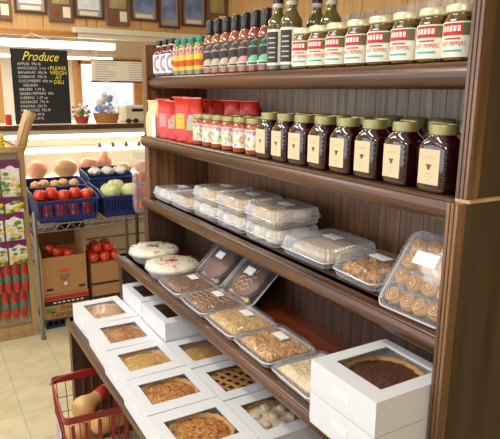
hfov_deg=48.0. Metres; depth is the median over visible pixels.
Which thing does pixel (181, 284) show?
cake
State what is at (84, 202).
tomato
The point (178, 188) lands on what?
cookie
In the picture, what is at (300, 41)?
jar
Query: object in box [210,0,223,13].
picture
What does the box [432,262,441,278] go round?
cinnamon roll
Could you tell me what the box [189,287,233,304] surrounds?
icing drizzle
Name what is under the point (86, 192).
tomato
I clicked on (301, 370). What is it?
cake
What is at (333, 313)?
display shelf
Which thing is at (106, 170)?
package
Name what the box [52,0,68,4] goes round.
picture
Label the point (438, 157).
honey jar
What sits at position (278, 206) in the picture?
cookie
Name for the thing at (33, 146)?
shelf
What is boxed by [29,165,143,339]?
wire shelf
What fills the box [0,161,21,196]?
packet
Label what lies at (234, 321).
cake
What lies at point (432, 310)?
cinnamon roll
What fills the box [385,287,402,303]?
cinnamon roll
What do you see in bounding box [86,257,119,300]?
cardboard box
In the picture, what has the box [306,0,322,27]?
oil bottle
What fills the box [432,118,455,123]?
honey jar
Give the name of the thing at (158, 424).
box
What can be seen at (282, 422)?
dollop
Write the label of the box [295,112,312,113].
honey jar
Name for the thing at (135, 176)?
candy piece
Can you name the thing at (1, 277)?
mesh bag
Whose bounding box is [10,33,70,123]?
chalkboard
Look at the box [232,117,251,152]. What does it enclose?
jar
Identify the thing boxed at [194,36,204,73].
bottle
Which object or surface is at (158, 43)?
syrup bottle
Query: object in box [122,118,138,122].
eyeglasses
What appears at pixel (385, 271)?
pastry
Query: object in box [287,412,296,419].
dollop
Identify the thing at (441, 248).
cinnamon roll
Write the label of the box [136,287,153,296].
pie
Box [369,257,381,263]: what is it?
pastry
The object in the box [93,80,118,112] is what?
flower arrangement
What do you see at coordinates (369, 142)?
honey jar
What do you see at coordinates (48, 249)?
tomato
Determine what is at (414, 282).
cinnamon roll
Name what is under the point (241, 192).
cookie
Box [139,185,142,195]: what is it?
candy piece
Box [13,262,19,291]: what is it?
mesh bag
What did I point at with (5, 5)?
plaque
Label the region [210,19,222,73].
sauce bottle
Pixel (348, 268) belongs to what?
pastry
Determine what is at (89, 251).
tomato
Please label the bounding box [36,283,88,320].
cardboard box
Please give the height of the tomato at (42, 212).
0.074 m
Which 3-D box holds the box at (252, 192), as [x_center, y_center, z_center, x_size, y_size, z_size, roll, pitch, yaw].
[-0.001,-0.061,1.948,0.189,0.056,0.190,-7,15,-31]
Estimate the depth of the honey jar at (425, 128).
1.36 m
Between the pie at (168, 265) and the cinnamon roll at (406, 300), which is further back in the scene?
the pie at (168, 265)
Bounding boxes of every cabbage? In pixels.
[100,183,120,200]
[108,179,123,188]
[121,183,134,199]
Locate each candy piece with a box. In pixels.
[133,172,137,182]
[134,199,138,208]
[135,186,139,195]
[138,172,142,182]
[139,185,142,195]
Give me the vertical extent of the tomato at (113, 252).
0.074 m
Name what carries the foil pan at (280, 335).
on the display shelf at (333, 313)
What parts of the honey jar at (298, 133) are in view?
lid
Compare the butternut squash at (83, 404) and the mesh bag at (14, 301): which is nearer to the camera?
the butternut squash at (83, 404)
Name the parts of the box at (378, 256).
lid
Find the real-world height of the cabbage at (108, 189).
0.122 m
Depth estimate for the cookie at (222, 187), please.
2.13 m
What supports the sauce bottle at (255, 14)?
on the display shelf at (333, 313)
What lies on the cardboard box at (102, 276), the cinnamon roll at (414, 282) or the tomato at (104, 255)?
the tomato at (104, 255)
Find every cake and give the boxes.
[162,273,213,293]
[184,289,240,312]
[205,248,237,279]
[210,307,272,335]
[232,263,269,297]
[239,328,310,362]
[277,355,320,397]
[293,237,365,262]
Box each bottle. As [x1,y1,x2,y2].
[153,41,161,75]
[159,39,168,75]
[165,38,175,75]
[173,40,180,74]
[179,38,187,74]
[186,37,195,74]
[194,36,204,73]
[203,20,213,73]
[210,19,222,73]
[219,16,231,72]
[228,14,240,72]
[237,12,250,71]
[247,10,260,71]
[257,7,271,70]
[267,0,283,70]
[280,0,302,69]
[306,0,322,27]
[320,0,341,24]
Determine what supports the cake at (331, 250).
in the box at (288, 247)
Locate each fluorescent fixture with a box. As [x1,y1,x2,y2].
[0,34,117,50]
[0,50,114,59]
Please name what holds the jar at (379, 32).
on the display shelf at (333, 313)
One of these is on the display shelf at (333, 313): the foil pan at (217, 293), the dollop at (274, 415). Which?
the foil pan at (217, 293)
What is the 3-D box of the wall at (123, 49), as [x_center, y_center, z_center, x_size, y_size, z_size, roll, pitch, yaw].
[-3.161,-1.103,5.727,4.720,2.700,0.100,-7,15,-30]
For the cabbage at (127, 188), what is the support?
in the bin at (121, 204)
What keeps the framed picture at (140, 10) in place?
attached to the wall header
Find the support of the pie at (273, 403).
in the box at (297, 429)
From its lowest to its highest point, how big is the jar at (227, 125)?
0.110 m
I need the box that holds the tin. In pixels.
[5,115,11,124]
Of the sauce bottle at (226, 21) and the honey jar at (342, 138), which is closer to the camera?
the honey jar at (342, 138)
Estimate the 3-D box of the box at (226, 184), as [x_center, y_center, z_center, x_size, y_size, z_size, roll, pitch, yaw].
[-0.099,-0.099,2.111,0.189,0.056,0.190,-7,15,-29]
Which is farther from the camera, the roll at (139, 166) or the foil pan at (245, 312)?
the roll at (139, 166)
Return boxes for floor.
[0,298,139,438]
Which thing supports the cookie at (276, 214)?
in the box at (283, 203)
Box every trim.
[0,27,76,37]
[0,64,7,146]
[72,27,206,42]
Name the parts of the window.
pane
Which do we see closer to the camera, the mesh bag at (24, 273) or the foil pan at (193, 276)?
the foil pan at (193, 276)
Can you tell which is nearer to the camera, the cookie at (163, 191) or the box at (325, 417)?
the box at (325, 417)
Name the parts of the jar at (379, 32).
lid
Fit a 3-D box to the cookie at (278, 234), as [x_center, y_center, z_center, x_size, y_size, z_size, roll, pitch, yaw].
[0.089,0.050,1.741,0.075,0.043,0.074,5,14,21]
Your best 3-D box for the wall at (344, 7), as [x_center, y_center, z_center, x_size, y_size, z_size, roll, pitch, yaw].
[1.079,-0.517,3.327,0.100,2.700,8.450,-7,15,-30]
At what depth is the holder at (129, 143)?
4.74 m
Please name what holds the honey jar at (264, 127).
on the display shelf at (333, 313)
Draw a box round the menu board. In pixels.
[90,41,146,82]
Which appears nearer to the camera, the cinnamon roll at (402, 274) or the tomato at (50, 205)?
the cinnamon roll at (402, 274)
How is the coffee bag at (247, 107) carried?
on the display shelf at (333, 313)
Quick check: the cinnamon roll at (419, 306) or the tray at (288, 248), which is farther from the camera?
the tray at (288, 248)
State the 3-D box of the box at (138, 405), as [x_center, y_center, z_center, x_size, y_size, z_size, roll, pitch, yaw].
[-0.247,0.555,1.721,0.218,0.083,0.222,-7,15,-29]
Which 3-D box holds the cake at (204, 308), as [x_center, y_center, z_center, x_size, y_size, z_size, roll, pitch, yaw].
[-0.128,0.273,1.888,0.138,0.037,0.158,-7,15,-30]
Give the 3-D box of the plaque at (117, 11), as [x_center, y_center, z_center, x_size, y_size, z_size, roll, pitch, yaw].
[-1.099,-1.781,4.648,0.197,0.342,0.028,-7,15,-30]
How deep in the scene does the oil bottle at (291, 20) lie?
1.51 m
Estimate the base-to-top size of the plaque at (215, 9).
0.290 m
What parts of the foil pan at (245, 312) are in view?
lid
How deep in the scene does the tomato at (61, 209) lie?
3.55 m
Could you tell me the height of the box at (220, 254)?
0.126 m
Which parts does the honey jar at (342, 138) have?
lid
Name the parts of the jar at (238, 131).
lid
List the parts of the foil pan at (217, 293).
lid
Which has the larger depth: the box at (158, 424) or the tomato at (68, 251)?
the tomato at (68, 251)
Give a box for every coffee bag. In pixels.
[155,98,170,137]
[164,100,174,138]
[172,96,184,140]
[183,97,205,142]
[201,99,209,112]
[208,99,223,114]
[221,99,239,115]
[238,100,262,116]
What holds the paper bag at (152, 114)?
on the display shelf at (333, 313)
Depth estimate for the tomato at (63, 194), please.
3.57 m
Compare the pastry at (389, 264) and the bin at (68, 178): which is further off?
the bin at (68, 178)
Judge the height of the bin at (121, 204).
0.191 m
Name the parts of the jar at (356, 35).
lid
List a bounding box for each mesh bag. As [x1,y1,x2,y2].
[0,267,2,294]
[2,290,9,320]
[4,264,11,293]
[11,289,18,318]
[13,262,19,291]
[20,288,26,316]
[21,261,28,290]
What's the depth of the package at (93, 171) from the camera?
4.02 m
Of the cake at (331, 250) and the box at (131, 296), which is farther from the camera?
the box at (131, 296)
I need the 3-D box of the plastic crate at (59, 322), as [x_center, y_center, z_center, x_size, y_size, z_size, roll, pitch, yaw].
[-1.320,0.664,3.974,0.288,0.066,0.304,-7,15,-30]
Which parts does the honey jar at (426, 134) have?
lid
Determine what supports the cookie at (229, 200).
in the box at (252, 192)
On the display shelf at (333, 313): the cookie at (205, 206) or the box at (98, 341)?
the box at (98, 341)
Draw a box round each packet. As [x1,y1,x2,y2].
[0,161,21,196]
[0,198,4,213]
[0,214,4,241]
[0,242,8,265]
[4,196,24,214]
[4,212,24,240]
[8,239,28,264]
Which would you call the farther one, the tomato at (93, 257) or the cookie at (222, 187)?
the tomato at (93, 257)
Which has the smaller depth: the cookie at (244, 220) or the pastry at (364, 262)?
the pastry at (364, 262)
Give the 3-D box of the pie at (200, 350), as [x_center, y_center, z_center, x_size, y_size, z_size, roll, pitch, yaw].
[-0.159,0.502,1.990,0.190,0.064,0.190,10,16,36]
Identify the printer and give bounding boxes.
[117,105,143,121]
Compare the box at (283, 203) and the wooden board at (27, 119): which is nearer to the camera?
the box at (283, 203)
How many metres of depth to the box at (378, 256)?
1.40 m
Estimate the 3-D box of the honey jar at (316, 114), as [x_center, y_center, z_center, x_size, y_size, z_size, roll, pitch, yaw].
[0.198,-0.230,1.573,0.067,0.131,0.076,-7,15,-29]
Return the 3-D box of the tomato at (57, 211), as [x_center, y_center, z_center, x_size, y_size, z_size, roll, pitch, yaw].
[-1.209,-0.038,3.591,0.075,0.074,0.075,1,13,2]
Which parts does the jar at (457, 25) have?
lid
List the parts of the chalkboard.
hanging cord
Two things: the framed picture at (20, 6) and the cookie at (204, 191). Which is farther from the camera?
the framed picture at (20, 6)
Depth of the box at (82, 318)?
2.31 m
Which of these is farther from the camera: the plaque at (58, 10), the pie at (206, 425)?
the plaque at (58, 10)
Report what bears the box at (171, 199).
on the display shelf at (333, 313)
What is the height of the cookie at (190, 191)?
0.044 m
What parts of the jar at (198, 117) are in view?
lid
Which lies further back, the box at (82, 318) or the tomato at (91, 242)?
the tomato at (91, 242)
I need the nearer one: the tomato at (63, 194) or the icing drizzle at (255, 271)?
the icing drizzle at (255, 271)
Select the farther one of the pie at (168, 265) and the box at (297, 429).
the pie at (168, 265)
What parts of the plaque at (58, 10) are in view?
name plate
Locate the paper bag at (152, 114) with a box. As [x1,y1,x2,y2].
[146,100,158,136]
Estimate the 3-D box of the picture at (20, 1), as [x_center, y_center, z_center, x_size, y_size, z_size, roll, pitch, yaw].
[-1.690,-1.765,4.302,0.167,0.210,0.003,-7,15,-30]
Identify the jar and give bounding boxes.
[193,113,207,144]
[202,114,218,146]
[211,115,228,148]
[221,116,239,150]
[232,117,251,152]
[245,118,261,154]
[256,112,278,158]
[271,113,295,161]
[288,114,314,165]
[292,28,310,69]
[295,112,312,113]
[307,25,327,68]
[307,116,336,169]
[312,113,330,115]
[324,22,348,67]
[329,117,361,174]
[331,114,350,125]
[344,19,370,66]
[352,116,372,128]
[353,119,389,179]
[366,15,394,65]
[374,117,397,133]
[382,116,403,120]
[382,121,423,185]
[389,11,420,64]
[400,119,425,135]
[405,117,427,131]
[415,7,447,62]
[416,123,459,193]
[419,129,425,135]
[422,120,454,138]
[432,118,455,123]
[441,2,472,61]
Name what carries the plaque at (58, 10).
attached to the wall header
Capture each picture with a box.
[14,0,46,14]
[19,0,41,3]
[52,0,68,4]
[73,0,103,19]
[109,0,125,8]
[130,0,157,21]
[158,0,179,28]
[181,0,205,27]
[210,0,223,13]
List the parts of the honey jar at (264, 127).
lid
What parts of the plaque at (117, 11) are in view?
name plate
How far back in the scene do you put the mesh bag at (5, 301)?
3.56 m
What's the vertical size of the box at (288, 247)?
0.058 m
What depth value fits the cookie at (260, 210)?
1.76 m
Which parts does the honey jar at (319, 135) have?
lid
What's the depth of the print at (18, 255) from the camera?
3.54 m
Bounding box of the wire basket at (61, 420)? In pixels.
[50,367,131,438]
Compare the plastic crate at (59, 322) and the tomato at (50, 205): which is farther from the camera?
the plastic crate at (59, 322)
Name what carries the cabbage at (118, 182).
in the bin at (121, 204)
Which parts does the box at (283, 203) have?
lid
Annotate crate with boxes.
[38,308,72,328]
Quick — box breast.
[54,158,76,176]
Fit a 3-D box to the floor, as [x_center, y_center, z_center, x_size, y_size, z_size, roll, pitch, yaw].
[-1.013,1.080,2.441,4.920,0.060,8.650,-7,15,-30]
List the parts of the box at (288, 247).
lid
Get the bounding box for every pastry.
[343,261,358,276]
[353,265,369,281]
[356,259,371,265]
[366,270,383,287]
[367,263,382,270]
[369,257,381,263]
[379,267,395,284]
[380,260,395,268]
[392,265,404,270]
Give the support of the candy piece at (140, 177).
in the hanging bag
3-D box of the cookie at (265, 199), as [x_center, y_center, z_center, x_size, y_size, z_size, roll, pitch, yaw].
[0.052,-0.055,1.935,0.074,0.043,0.074,5,14,20]
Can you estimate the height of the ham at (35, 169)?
0.147 m
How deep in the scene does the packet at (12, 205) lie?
3.46 m
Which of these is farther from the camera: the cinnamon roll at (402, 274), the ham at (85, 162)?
the ham at (85, 162)
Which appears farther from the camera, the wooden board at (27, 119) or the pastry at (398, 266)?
the wooden board at (27, 119)
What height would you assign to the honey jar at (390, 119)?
0.131 m
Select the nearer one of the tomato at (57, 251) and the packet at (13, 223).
the packet at (13, 223)
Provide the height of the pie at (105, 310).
0.072 m
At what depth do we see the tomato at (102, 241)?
4.03 m
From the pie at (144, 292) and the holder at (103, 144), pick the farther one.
the holder at (103, 144)
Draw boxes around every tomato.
[33,190,45,200]
[41,205,50,212]
[41,212,50,217]
[45,186,56,198]
[45,245,54,254]
[50,192,58,200]
[52,246,62,256]
[54,204,65,210]
[57,211,66,215]
[58,189,69,199]
[63,247,74,255]
[68,203,79,209]
[68,210,79,214]
[69,186,80,197]
[81,187,92,197]
[83,202,91,208]
[85,249,92,258]
[88,239,97,248]
[88,251,98,262]
[91,242,101,252]
[99,238,108,247]
[99,250,109,260]
[102,241,112,250]
[110,249,119,259]
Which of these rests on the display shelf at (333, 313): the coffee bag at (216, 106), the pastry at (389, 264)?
the coffee bag at (216, 106)
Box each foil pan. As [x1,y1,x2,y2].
[158,272,217,298]
[180,287,244,317]
[204,304,276,340]
[234,325,315,367]
[271,350,328,402]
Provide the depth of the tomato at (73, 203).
3.60 m
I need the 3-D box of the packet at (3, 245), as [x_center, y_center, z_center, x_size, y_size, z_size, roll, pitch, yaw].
[-1.559,0.218,3.481,0.112,0.154,0.032,-8,15,-33]
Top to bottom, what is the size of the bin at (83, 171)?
0.254 m
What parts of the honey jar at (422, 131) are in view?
lid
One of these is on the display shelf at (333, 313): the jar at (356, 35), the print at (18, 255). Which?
the jar at (356, 35)
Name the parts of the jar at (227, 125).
lid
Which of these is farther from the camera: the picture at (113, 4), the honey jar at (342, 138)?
the picture at (113, 4)
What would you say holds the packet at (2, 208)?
hanging from the rack
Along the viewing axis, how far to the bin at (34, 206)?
3.58 m
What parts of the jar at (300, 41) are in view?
lid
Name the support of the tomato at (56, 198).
in the bin at (34, 206)
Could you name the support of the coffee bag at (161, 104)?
on the display shelf at (333, 313)
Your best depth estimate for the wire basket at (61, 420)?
2.11 m
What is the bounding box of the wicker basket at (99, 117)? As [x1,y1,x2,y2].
[93,113,119,122]
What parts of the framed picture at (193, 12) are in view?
name plate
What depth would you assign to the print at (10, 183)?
3.43 m
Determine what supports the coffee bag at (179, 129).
on the display shelf at (333, 313)
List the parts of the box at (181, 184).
lid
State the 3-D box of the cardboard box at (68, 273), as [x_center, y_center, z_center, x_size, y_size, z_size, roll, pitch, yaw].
[-1.314,0.283,3.884,0.309,0.370,0.295,-7,15,-30]
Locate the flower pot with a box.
[72,103,90,122]
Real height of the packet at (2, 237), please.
0.179 m
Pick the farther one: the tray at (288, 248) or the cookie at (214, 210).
the cookie at (214, 210)
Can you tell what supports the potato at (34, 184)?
in the bin at (68, 178)
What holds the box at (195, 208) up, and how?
on the display shelf at (333, 313)
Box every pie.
[87,304,125,318]
[102,325,146,342]
[120,349,170,371]
[128,241,178,263]
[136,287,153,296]
[141,377,199,404]
[145,254,199,279]
[158,305,178,317]
[168,412,235,438]
[182,342,222,360]
[210,367,256,391]
[245,399,299,429]
[343,355,425,389]
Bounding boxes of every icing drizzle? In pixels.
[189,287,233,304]
[236,271,259,289]
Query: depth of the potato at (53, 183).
3.89 m
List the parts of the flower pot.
pot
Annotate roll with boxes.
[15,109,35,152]
[117,162,131,170]
[134,159,144,172]
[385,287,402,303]
[395,268,411,285]
[400,294,416,311]
[402,253,417,269]
[406,275,423,292]
[411,239,427,253]
[411,298,429,316]
[418,264,431,273]
[421,279,439,297]
[427,241,442,255]
[427,303,437,321]
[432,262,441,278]
[438,246,442,258]
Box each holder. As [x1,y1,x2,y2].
[98,143,109,146]
[111,142,122,146]
[125,142,135,145]
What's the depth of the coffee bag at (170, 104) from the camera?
2.23 m
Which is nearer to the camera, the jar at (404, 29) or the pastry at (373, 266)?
the jar at (404, 29)
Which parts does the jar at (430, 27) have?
lid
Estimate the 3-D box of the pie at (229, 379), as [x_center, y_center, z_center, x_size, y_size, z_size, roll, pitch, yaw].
[-0.045,0.544,1.800,0.190,0.068,0.190,10,16,36]
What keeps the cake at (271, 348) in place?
in the foil pan at (280, 335)
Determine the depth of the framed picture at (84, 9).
4.55 m
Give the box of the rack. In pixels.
[0,140,37,341]
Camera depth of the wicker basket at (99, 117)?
4.50 m
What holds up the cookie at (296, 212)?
in the box at (283, 203)
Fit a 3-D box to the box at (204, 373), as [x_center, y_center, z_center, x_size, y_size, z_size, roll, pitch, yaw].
[-0.046,0.539,1.798,0.207,0.083,0.220,-7,15,-30]
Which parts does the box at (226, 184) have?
lid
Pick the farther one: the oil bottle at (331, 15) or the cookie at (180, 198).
the cookie at (180, 198)
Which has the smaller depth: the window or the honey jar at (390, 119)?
the honey jar at (390, 119)
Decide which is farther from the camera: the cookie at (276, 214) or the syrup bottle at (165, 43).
the syrup bottle at (165, 43)
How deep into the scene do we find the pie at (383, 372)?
1.21 m
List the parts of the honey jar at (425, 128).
lid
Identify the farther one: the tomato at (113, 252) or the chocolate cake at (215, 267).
the tomato at (113, 252)
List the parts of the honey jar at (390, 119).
lid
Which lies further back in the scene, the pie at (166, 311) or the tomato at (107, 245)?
the tomato at (107, 245)
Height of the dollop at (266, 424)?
0.019 m
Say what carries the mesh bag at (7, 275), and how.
hanging from the rack
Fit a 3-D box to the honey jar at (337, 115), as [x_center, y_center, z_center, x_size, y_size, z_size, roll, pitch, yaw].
[0.240,-0.213,1.503,0.067,0.131,0.076,-6,14,-26]
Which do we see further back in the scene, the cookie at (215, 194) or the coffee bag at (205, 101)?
the coffee bag at (205, 101)
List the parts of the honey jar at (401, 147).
lid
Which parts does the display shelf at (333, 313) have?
panel, panel, panel, panel, panel, panel, panel, corner trim, panel, corner trim, ledge trim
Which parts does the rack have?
rail, rail, board, post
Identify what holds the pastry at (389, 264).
in the box at (378, 256)
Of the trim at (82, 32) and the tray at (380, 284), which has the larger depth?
the trim at (82, 32)
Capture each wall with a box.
[0,41,155,121]
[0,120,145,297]
[227,0,430,32]
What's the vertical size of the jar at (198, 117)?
0.110 m
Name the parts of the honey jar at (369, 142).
lid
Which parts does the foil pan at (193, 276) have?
lid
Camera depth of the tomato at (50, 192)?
3.54 m
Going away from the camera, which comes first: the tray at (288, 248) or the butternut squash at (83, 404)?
the tray at (288, 248)
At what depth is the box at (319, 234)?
1.74 m
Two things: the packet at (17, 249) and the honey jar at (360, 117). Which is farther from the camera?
the packet at (17, 249)
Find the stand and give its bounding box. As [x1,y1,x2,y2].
[134,180,139,244]
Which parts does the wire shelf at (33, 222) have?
post, post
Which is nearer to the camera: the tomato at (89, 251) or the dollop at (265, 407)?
the dollop at (265, 407)
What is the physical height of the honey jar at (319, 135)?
0.131 m
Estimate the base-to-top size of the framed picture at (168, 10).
0.330 m
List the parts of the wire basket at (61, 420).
sign plate, handle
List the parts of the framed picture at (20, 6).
name plate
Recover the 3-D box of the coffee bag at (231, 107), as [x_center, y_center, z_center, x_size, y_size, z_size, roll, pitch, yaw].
[-0.058,-0.364,2.085,0.086,0.160,0.076,8,15,29]
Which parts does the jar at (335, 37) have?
lid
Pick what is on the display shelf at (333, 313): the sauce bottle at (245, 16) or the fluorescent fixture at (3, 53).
the sauce bottle at (245, 16)
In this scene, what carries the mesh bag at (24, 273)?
hanging from the rack
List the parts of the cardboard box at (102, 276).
lid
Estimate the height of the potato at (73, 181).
0.066 m
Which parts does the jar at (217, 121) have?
lid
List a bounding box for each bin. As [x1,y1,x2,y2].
[26,175,87,208]
[27,184,99,223]
[78,165,132,185]
[87,179,144,216]
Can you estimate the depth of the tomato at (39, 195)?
3.49 m
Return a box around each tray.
[250,216,316,225]
[283,244,376,269]
[336,268,413,290]
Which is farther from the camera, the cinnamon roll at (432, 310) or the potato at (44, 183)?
the potato at (44, 183)
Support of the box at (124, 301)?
on the display shelf at (333, 313)
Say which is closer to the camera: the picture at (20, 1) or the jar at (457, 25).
the jar at (457, 25)
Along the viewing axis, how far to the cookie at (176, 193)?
2.36 m
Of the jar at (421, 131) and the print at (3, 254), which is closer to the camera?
the jar at (421, 131)
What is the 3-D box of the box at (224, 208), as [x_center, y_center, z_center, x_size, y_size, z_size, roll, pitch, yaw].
[-0.001,-0.004,1.961,0.190,0.056,0.190,-7,15,-29]
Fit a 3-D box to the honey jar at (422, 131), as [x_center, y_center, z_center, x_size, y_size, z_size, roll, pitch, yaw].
[0.368,-0.164,1.291,0.067,0.131,0.076,-8,15,-32]
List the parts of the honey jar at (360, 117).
lid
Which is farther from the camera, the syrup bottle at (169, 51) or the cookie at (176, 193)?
the cookie at (176, 193)
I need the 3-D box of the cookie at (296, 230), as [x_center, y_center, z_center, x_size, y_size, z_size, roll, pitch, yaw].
[0.153,0.042,1.776,0.074,0.043,0.075,-9,16,-35]
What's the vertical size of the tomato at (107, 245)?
0.074 m
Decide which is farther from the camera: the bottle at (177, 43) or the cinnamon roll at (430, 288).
the bottle at (177, 43)
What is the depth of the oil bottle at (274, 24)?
1.57 m
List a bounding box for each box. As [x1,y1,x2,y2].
[0,135,4,147]
[31,229,87,295]
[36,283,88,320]
[73,296,137,339]
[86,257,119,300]
[88,316,159,368]
[104,339,186,398]
[122,282,158,317]
[123,299,142,318]
[123,365,216,438]
[142,299,199,341]
[142,319,200,342]
[146,397,258,438]
[153,183,201,203]
[165,335,229,368]
[169,190,199,206]
[192,182,250,204]
[192,199,219,219]
[192,360,264,401]
[196,245,245,286]
[215,189,277,214]
[215,208,254,230]
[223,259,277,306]
[224,389,322,438]
[244,199,320,225]
[244,221,320,246]
[281,228,377,269]
[309,391,427,438]
[310,339,432,437]
[333,250,419,290]
[378,230,443,328]
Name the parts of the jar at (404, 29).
lid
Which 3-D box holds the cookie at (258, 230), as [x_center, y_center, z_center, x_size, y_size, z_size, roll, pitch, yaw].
[0.051,0.035,1.804,0.075,0.043,0.074,-3,13,-17]
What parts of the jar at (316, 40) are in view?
lid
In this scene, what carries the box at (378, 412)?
on the box at (325, 417)
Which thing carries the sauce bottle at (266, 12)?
on the display shelf at (333, 313)
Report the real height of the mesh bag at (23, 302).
0.200 m
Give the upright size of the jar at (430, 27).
0.104 m
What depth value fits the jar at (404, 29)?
1.15 m
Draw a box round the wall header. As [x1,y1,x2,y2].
[0,0,205,34]
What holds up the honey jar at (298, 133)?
on the display shelf at (333, 313)
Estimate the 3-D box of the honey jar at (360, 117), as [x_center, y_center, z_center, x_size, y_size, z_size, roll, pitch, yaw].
[0.283,-0.197,1.432,0.067,0.131,0.076,-6,14,-27]
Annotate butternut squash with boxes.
[65,422,85,438]
[71,384,109,416]
[86,421,98,438]
[90,410,129,433]
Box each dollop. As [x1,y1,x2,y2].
[251,411,261,419]
[260,404,269,410]
[261,420,271,428]
[269,412,279,418]
[277,404,286,410]
[279,420,288,424]
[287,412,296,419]
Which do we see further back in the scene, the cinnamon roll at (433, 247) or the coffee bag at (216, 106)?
the coffee bag at (216, 106)
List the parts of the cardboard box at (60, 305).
lid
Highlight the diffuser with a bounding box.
[0,54,112,59]
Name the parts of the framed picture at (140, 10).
name plate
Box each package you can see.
[88,167,100,175]
[101,166,113,174]
[113,165,126,173]
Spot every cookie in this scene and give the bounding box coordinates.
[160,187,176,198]
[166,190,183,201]
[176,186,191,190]
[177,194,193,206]
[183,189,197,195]
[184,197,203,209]
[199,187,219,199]
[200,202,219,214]
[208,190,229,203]
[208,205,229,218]
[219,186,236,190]
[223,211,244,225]
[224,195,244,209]
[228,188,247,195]
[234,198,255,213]
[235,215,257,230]
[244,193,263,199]
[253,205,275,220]
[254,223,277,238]
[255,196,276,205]
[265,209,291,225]
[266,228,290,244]
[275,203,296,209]
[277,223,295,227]
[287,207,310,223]
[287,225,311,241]
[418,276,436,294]
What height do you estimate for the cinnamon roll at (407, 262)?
0.039 m
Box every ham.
[26,161,47,177]
[78,157,98,166]
[98,151,111,165]
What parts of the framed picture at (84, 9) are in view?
name plate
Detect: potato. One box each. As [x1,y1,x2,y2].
[30,181,40,187]
[39,180,48,186]
[50,180,59,185]
[58,178,67,184]
[69,179,78,184]
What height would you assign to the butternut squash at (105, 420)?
0.095 m
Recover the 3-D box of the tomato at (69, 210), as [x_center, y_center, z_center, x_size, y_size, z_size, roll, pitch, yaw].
[-1.137,-0.046,3.633,0.075,0.074,0.075,9,16,34]
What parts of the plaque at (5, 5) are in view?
name plate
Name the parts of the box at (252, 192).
lid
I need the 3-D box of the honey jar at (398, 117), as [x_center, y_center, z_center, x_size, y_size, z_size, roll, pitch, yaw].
[0.367,-0.203,1.462,0.067,0.131,0.076,-7,15,-30]
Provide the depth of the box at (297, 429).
1.54 m
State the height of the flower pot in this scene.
0.156 m
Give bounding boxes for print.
[0,172,21,194]
[0,251,8,265]
[5,220,24,240]
[11,248,28,262]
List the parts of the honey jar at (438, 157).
lid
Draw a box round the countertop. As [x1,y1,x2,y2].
[0,120,143,135]
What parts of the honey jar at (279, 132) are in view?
lid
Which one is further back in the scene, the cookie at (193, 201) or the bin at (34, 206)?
the bin at (34, 206)
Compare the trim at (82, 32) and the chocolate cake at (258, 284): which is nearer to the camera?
the chocolate cake at (258, 284)
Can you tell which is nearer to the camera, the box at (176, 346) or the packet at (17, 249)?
the box at (176, 346)
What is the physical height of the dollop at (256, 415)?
0.019 m
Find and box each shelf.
[25,142,144,151]
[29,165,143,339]
[66,0,499,438]
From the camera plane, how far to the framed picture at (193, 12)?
5.00 m
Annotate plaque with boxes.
[0,0,12,20]
[47,0,73,22]
[105,0,129,26]
[206,0,226,20]
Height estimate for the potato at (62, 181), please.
0.066 m
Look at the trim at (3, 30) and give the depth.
4.38 m
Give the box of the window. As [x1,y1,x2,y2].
[72,58,141,119]

